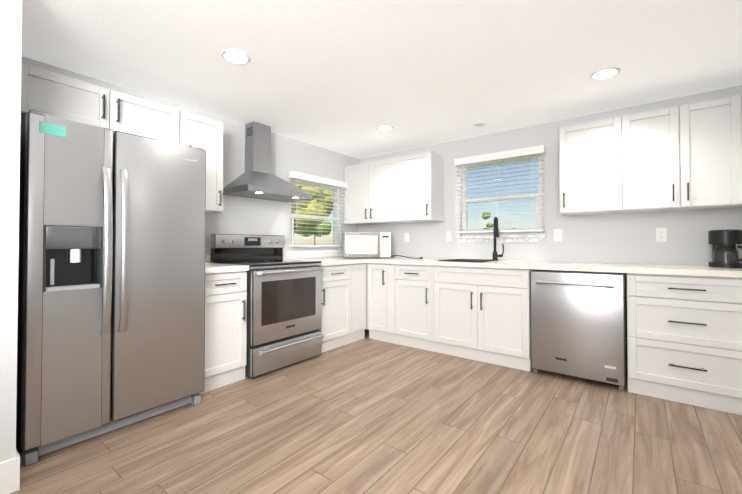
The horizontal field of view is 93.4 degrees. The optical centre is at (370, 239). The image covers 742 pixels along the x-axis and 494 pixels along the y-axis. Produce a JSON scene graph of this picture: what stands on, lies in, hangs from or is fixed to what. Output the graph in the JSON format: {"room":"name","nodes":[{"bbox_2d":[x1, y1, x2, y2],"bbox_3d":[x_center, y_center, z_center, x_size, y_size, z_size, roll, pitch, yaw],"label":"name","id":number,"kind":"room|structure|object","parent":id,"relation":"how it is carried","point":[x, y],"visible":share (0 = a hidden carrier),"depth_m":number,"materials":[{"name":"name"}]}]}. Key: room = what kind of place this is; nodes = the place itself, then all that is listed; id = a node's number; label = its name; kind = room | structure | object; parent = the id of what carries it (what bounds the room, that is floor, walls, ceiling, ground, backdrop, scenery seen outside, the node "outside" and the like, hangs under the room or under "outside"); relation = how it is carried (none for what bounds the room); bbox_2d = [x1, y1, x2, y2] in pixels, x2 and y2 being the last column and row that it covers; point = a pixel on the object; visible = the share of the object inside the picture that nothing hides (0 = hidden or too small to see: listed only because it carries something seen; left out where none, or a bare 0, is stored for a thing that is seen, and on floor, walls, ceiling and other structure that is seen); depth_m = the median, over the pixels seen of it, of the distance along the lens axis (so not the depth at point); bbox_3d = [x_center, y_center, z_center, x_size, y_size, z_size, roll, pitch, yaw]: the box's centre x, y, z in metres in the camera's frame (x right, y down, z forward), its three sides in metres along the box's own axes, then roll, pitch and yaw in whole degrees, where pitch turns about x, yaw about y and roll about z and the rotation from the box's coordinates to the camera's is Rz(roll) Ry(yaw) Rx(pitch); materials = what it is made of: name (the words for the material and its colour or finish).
{"room":"kitchen","nodes":[
{"label":"kitchen","id":0,"kind":"room"},
{"bbox_2d":[0,0,21,461],"bbox_3d":[-1.956,-0.040,1.746,0.920,2.250,0.165,-1,-1,38],"label":"wall","id":1,"kind":"structure","parent":0,"point":[10,56],"depth_m":1.51,"materials":[{"name":"white paint"}]},
{"bbox_2d":[0,450,19,493],"bbox_3d":[-1.951,1.015,1.728,0.932,0.140,0.189,-1,-1,38],"label":"baseboard","id":2,"kind":"structure","parent":1,"relation":"attached to","point":[9,476],"depth_m":1.50,"materials":[{"name":"white wood"}]},
{"bbox_2d":[21,56,358,262],"bbox_3d":[-1.701,-0.022,2.954,0.150,2.250,4.850,-1,-1,38],"label":"wall","id":3,"kind":"structure","parent":0,"point":[245,215],"depth_m":3.54,"materials":[{"name":"white paint"}]},
{"bbox_2d":[20,63,179,143],"bbox_3d":[-1.828,-0.856,2.384,0.353,0.280,0.884,-1,-1,38],"label":"upper cabinet","id":4,"kind":"object","parent":3,"relation":"attached to","point":[60,96],"visible":0.81,"depth_m":2.24,"materials":[{"name":"white wood"}]},
{"bbox_2d":[179,110,222,213],"bbox_3d":[-1.451,-0.611,2.870,0.353,0.755,0.350,-1,-1,38],"label":"upper cabinet","id":5,"kind":"object","parent":3,"relation":"attached to","point":[205,133],"visible":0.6,"depth_m":2.84,"materials":[{"name":"white wood"}]},
{"bbox_2d":[223,121,311,201],"bbox_3d":[-0.991,-0.779,3.420,0.415,0.717,0.738,-1,-1,38],"label":"range hood","id":6,"kind":"object","parent":3,"relation":"attached to","point":[257,179],"visible":1,"depth_m":3.38,"materials":[{"name":"silver metal"}]},
{"bbox_2d":[291,179,338,250],"bbox_3d":[-0.685,-0.284,4.252,0.072,0.818,0.828,-1,-1,38],"label":"window","id":7,"kind":"structure","parent":3,"relation":"in","point":[336,230],"depth_m":4.29,"materials":[{"name":"white"}]},
{"bbox_2d":[288,171,347,246],"bbox_3d":[-0.607,-0.336,4.192,0.071,0.827,0.910,-1,-1,38],"label":"window blind","id":8,"kind":"object","parent":7,"relation":"attached to","point":[312,179],"visible":0.79,"depth_m":4.15,"materials":[{"name":"white plastic"}]},
{"bbox_2d":[288,250,342,257],"bbox_3d":[-0.635,0.163,4.207,0.052,0.074,0.900,-1,-1,38],"label":"window sill","id":9,"kind":"structure","parent":3,"relation":"attached to","point":[317,253],"depth_m":4.15,"materials":[{"name":"white"}]},
{"bbox_2d":[10,329,741,493],"bbox_3d":[-0.130,1.117,1.823,4.000,0.060,5.000,-1,-1,38],"label":"floor","id":10,"kind":"structure","parent":0,"point":[366,415],"depth_m":1.91,"materials":[{"name":"brown wood"}]},
{"bbox_2d":[16,110,205,466],"bbox_3d":[-1.635,0.233,2.203,0.806,1.718,0.865,-1,-1,38],"label":"refrigerator","id":11,"kind":"object","parent":10,"relation":"on","point":[111,302],"visible":0.98,"depth_m":1.89,"materials":[{"name":"grey metal"}]},
{"bbox_2d":[199,271,246,393],"bbox_3d":[-1.337,0.670,2.792,0.608,0.858,0.392,-1,-1,38],"label":"base cabinet","id":12,"kind":"object","parent":10,"relation":"on","point":[225,362],"depth_m":2.63,"materials":[{"name":"white wood"}]},
{"bbox_2d":[205,263,248,272],"bbox_3d":[-1.327,0.220,2.790,0.632,0.040,0.391,-1,-1,38],"label":"countertop","id":13,"kind":"structure","parent":12,"relation":"on","point":[209,267],"depth_m":2.63,"materials":[{"name":"white stone"}]},
{"bbox_2d":[211,234,323,377],"bbox_3d":[-0.924,0.526,3.210,0.700,1.160,0.760,-1,-1,38],"label":"range","id":14,"kind":"object","parent":10,"relation":"on","point":[283,312],"visible":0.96,"depth_m":3.04,"materials":[{"name":"grey metal"}]},
{"bbox_2d":[319,264,354,352],"bbox_3d":[-0.598,0.684,3.751,0.608,0.858,0.484,-1,-1,38],"label":"base cabinet","id":15,"kind":"object","parent":10,"relation":"on","point":[343,304],"depth_m":3.60,"materials":[{"name":"white wood"}]},
{"bbox_2d":[290,257,368,265],"bbox_3d":[-0.514,0.235,3.824,0.660,0.040,0.697,-1,-1,38],"label":"countertop","id":16,"kind":"structure","parent":15,"relation":"on","point":[341,260],"depth_m":3.79,"materials":[{"name":"white stone"}]},
{"bbox_2d":[355,263,365,340],"bbox_3d":[-0.389,0.688,4.023,0.608,0.858,0.315,-1,-1,38],"label":"base cabinet","id":17,"kind":"object","parent":10,"relation":"on","point":[360,268],"depth_m":3.88,"materials":[{"name":"white wood"}]},
{"bbox_2d":[365,263,372,338],"bbox_3d":[-0.076,0.693,4.366,0.685,0.858,0.608,-1,-1,38],"label":"base cabinet","id":18,"kind":"object","parent":10,"relation":"on","point":[369,266],"depth_m":3.94,"materials":[{"name":"white wood"}]},
{"bbox_2d":[373,263,392,342],"bbox_3d":[0.259,0.689,4.109,0.275,0.858,0.608,-1,-1,38],"label":"base cabinet","id":19,"kind":"object","parent":10,"relation":"on","point":[382,273],"depth_m":3.84,"materials":[{"name":"white wood"}]},
{"bbox_2d":[393,264,440,352],"bbox_3d":[0.644,0.685,3.812,0.517,0.858,0.608,-1,-1,38],"label":"base cabinet","id":20,"kind":"object","parent":10,"relation":"on","point":[416,288],"depth_m":3.57,"materials":[{"name":"white wood"}]},
{"bbox_2d":[441,266,532,371],"bbox_3d":[1.122,0.680,3.444,0.960,0.858,0.608,-1,-1,38],"label":"base cabinet","id":21,"kind":"object","parent":10,"relation":"on","point":[486,312],"depth_m":3.13,"materials":[{"name":"white wood"}]},
{"bbox_2d":[369,217,741,277],"bbox_3d":[1.109,0.102,3.447,3.694,0.684,0.632,-1,-1,38],"label":"countertop","id":22,"kind":"structure","parent":21,"relation":"on","point":[687,270],"depth_m":2.85,"materials":[{"name":"white stone"}]},
{"bbox_2d":[343,232,390,258],"bbox_3d":[-0.056,0.065,4.311,0.550,0.312,0.362,0,-1,-7],"label":"microwave","id":23,"kind":"object","parent":22,"relation":"on","point":[365,244],"visible":1,"depth_m":4.13,"materials":[{"name":"white plastic"}]},
{"bbox_2d":[391,255,422,258],"bbox_3d":[0.387,0.197,4.147,0.506,0.044,0.185,-1,-1,38],"label":"cord","id":24,"kind":"object","parent":22,"relation":"on","point":[408,257],"visible":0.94,"depth_m":4.08,"materials":[{"name":"black rubber"}]},
{"bbox_2d":[438,259,497,261],"bbox_3d":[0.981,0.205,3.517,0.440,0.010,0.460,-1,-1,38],"label":"sink","id":25,"kind":"object","parent":22,"relation":"in","point":[449,260],"depth_m":3.43,"materials":[{"name":"black metal"}]},
{"bbox_2d":[492,217,503,259],"bbox_3d":[1.283,-0.013,3.577,0.108,0.449,0.155,-1,-1,38],"label":"faucet","id":26,"kind":"object","parent":22,"relation":"on","point":[495,224],"depth_m":3.59,"materials":[{"name":"black metal"}]},
{"bbox_2d":[708,229,741,267],"bbox_3d":[2.541,0.061,2.490,0.203,0.268,0.179,-1,-1,38],"label":"coffee maker","id":27,"kind":"object","parent":22,"relation":"on","point":[724,249],"visible":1,"depth_m":2.45,"materials":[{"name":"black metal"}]},
{"bbox_2d":[530,269,627,390],"bbox_3d":[1.736,0.676,2.916,0.637,0.853,0.681,-1,-1,38],"label":"dishwasher","id":28,"kind":"object","parent":10,"relation":"on","point":[578,324],"visible":1,"depth_m":2.67,"materials":[{"name":"grey metal"}]},
{"bbox_2d":[627,273,741,414],"bbox_3d":[2.302,0.667,2.536,0.703,0.858,0.608,-1,-1,38],"label":"base cabinet","id":29,"kind":"object","parent":10,"relation":"on","point":[684,339],"depth_m":2.32,"materials":[{"name":"white wood"}]},
{"bbox_2d":[21,0,741,158],"bbox_3d":[-0.130,-1.203,1.856,4.000,0.080,5.000,-1,-1,38],"label":"ceiling","id":30,"kind":"structure","parent":0,"point":[347,77],"depth_m":2.22,"materials":[{"name":"white paint"}]},
{"bbox_2d":[220,49,250,63],"bbox_3d":[-0.854,-1.154,2.210,0.180,0.008,0.180,-1,-1,38],"label":"recessed light","id":31,"kind":"object","parent":30,"relation":"in","point":[234,56],"visible":1,"depth_m":2.19,"materials":[{"name":"white"}]},
{"bbox_2d":[376,125,393,130],"bbox_3d":[0.144,-1.135,3.556,0.180,0.008,0.180,-1,-1,38],"label":"recessed light","id":32,"kind":"object","parent":30,"relation":"in","point":[385,128],"visible":1,"depth_m":3.55,"materials":[{"name":"white"}]},
{"bbox_2d":[474,123,485,126],"bbox_3d":[1.074,-1.137,3.452,0.110,0.006,0.110,-1,-1,38],"label":"vent cap","id":33,"kind":"object","parent":30,"relation":"attached to","point":[479,124],"visible":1,"depth_m":3.44,"materials":[{"name":"white"}]},
{"bbox_2d":[590,67,620,79],"bbox_3d":[1.621,-1.151,2.425,0.180,0.008,0.180,-1,-1,38],"label":"recessed light","id":34,"kind":"object","parent":30,"relation":"in","point":[604,73],"visible":1,"depth_m":2.41,"materials":[{"name":"white"}]},
{"bbox_2d":[359,85,741,368],"bbox_3d":[1.349,-0.011,3.761,4.000,2.250,0.150,-1,-1,38],"label":"wall","id":35,"kind":"structure","parent":0,"point":[624,238],"depth_m":3.33,"materials":[{"name":"white paint"}]},
{"bbox_2d":[344,156,403,224],"bbox_3d":[0.100,-0.589,4.432,0.903,0.754,0.316,-1,-1,38],"label":"upper cabinet","id":36,"kind":"object","parent":35,"relation":"attached to","point":[374,194],"depth_m":4.28,"materials":[{"name":"white wood"}]},
{"bbox_2d":[404,233,408,241],"bbox_3d":[0.442,-0.033,4.357,0.072,0.116,0.008,-1,-1,38],"label":"electrical outlet","id":37,"kind":"object","parent":35,"relation":"attached to","point":[406,237],"visible":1,"depth_m":4.36,"materials":[{"name":"white plastic"}]},
{"bbox_2d":[404,151,443,222],"bbox_3d":[0.561,-0.594,4.077,0.478,0.754,0.316,-1,-1,38],"label":"upper cabinet","id":38,"kind":"object","parent":35,"relation":"attached to","point":[406,189],"depth_m":3.92,"materials":[{"name":"white wood"}]},
{"bbox_2d":[446,231,450,240],"bbox_3d":[0.888,-0.042,4.013,0.072,0.116,0.008,-1,-1,38],"label":"switch plate","id":39,"kind":"object","parent":35,"relation":"attached to","point":[448,235],"visible":1,"depth_m":4.01,"materials":[{"name":"white plastic"}]},
{"bbox_2d":[457,234,545,241],"bbox_3d":[1.337,-0.015,3.671,0.910,0.074,0.052,-1,-1,38],"label":"window sill","id":40,"kind":"structure","parent":35,"relation":"attached to","point":[505,238],"depth_m":3.62,"materials":[{"name":"stone"}]},
{"bbox_2d":[462,155,541,235],"bbox_3d":[1.375,-0.452,3.727,0.838,0.798,0.072,-1,-1,38],"label":"window","id":41,"kind":"structure","parent":35,"relation":"in","point":[465,213],"depth_m":3.69,"materials":[{"name":"white"}]},
{"bbox_2d":[454,145,545,232],"bbox_3d":[1.315,-0.494,3.649,0.920,0.827,0.071,-1,-1,38],"label":"window blind","id":42,"kind":"object","parent":41,"relation":"attached to","point":[516,154],"visible":0.98,"depth_m":3.62,"materials":[{"name":"white plastic"}]},
{"bbox_2d":[554,229,561,240],"bbox_3d":[1.778,-0.047,3.328,0.072,0.116,0.008,-1,-1,38],"label":"electrical outlet","id":43,"kind":"object","parent":35,"relation":"attached to","point":[557,234],"visible":1,"depth_m":3.33,"materials":[{"name":"white plastic"}]},
{"bbox_2d":[559,94,741,215],"bbox_3d":[2.191,-0.612,2.800,1.177,0.755,0.353,-1,-1,38],"label":"upper cabinet","id":44,"kind":"object","parent":35,"relation":"attached to","point":[683,157],"visible":1,"depth_m":2.66,"materials":[{"name":"white wood"}]},
{"bbox_2d":[655,228,666,241],"bbox_3d":[2.377,-0.044,2.867,0.072,0.116,0.008,-1,-1,38],"label":"electrical outlet","id":45,"kind":"object","parent":35,"relation":"attached to","point":[660,234],"visible":1,"depth_m":2.87,"materials":[{"name":"white plastic"}]},
{"label":"outside","id":46,"kind":"structure","parent":0,"visible":0},
{"bbox_3d":[63.291,3.214,120.007,360.000,0.200,380.000,-1,-1,38],"label":"ground","id":47,"kind":"structure","parent":46,"visible":0},
{"bbox_2d":[291,185,332,212],"bbox_3d":[-3.664,-1.336,10.790,5.473,5.798,6.086,-1,-1,38],"label":"tree","id":48,"kind":"object","parent":47,"relation":"on","point":[316,193],"depth_m":11.37,"materials":[{"name":"green plant"}]},
{"bbox_2d":[291,182,332,235],"bbox_3d":[-4.152,-0.913,17.845,4.374,5.154,4.006,-1,-1,38],"label":"tree","id":49,"kind":"object","parent":47,"relation":"on","point":[299,225],"depth_m":16.81,"materials":[{"name":"green plant"}]},
{"bbox_2d":[304,220,331,244],"bbox_3d":[-11.789,-1.410,79.129,8.074,7.886,9.027,-1,-1,38],"label":"tree","id":50,"kind":"object","parent":47,"relation":"on","point":[318,228],"depth_m":76.37,"materials":[{"name":"green plant"}]},
{"bbox_2d":[482,212,492,228],"bbox_3d":[16.376,-0.967,49.032,1.775,6.147,1.687,-1,-1,38],"label":"tree","id":51,"kind":"object","parent":47,"relation":"on","point":[487,217],"depth_m":48.73,"materials":[{"name":"green plant"}]}
]}

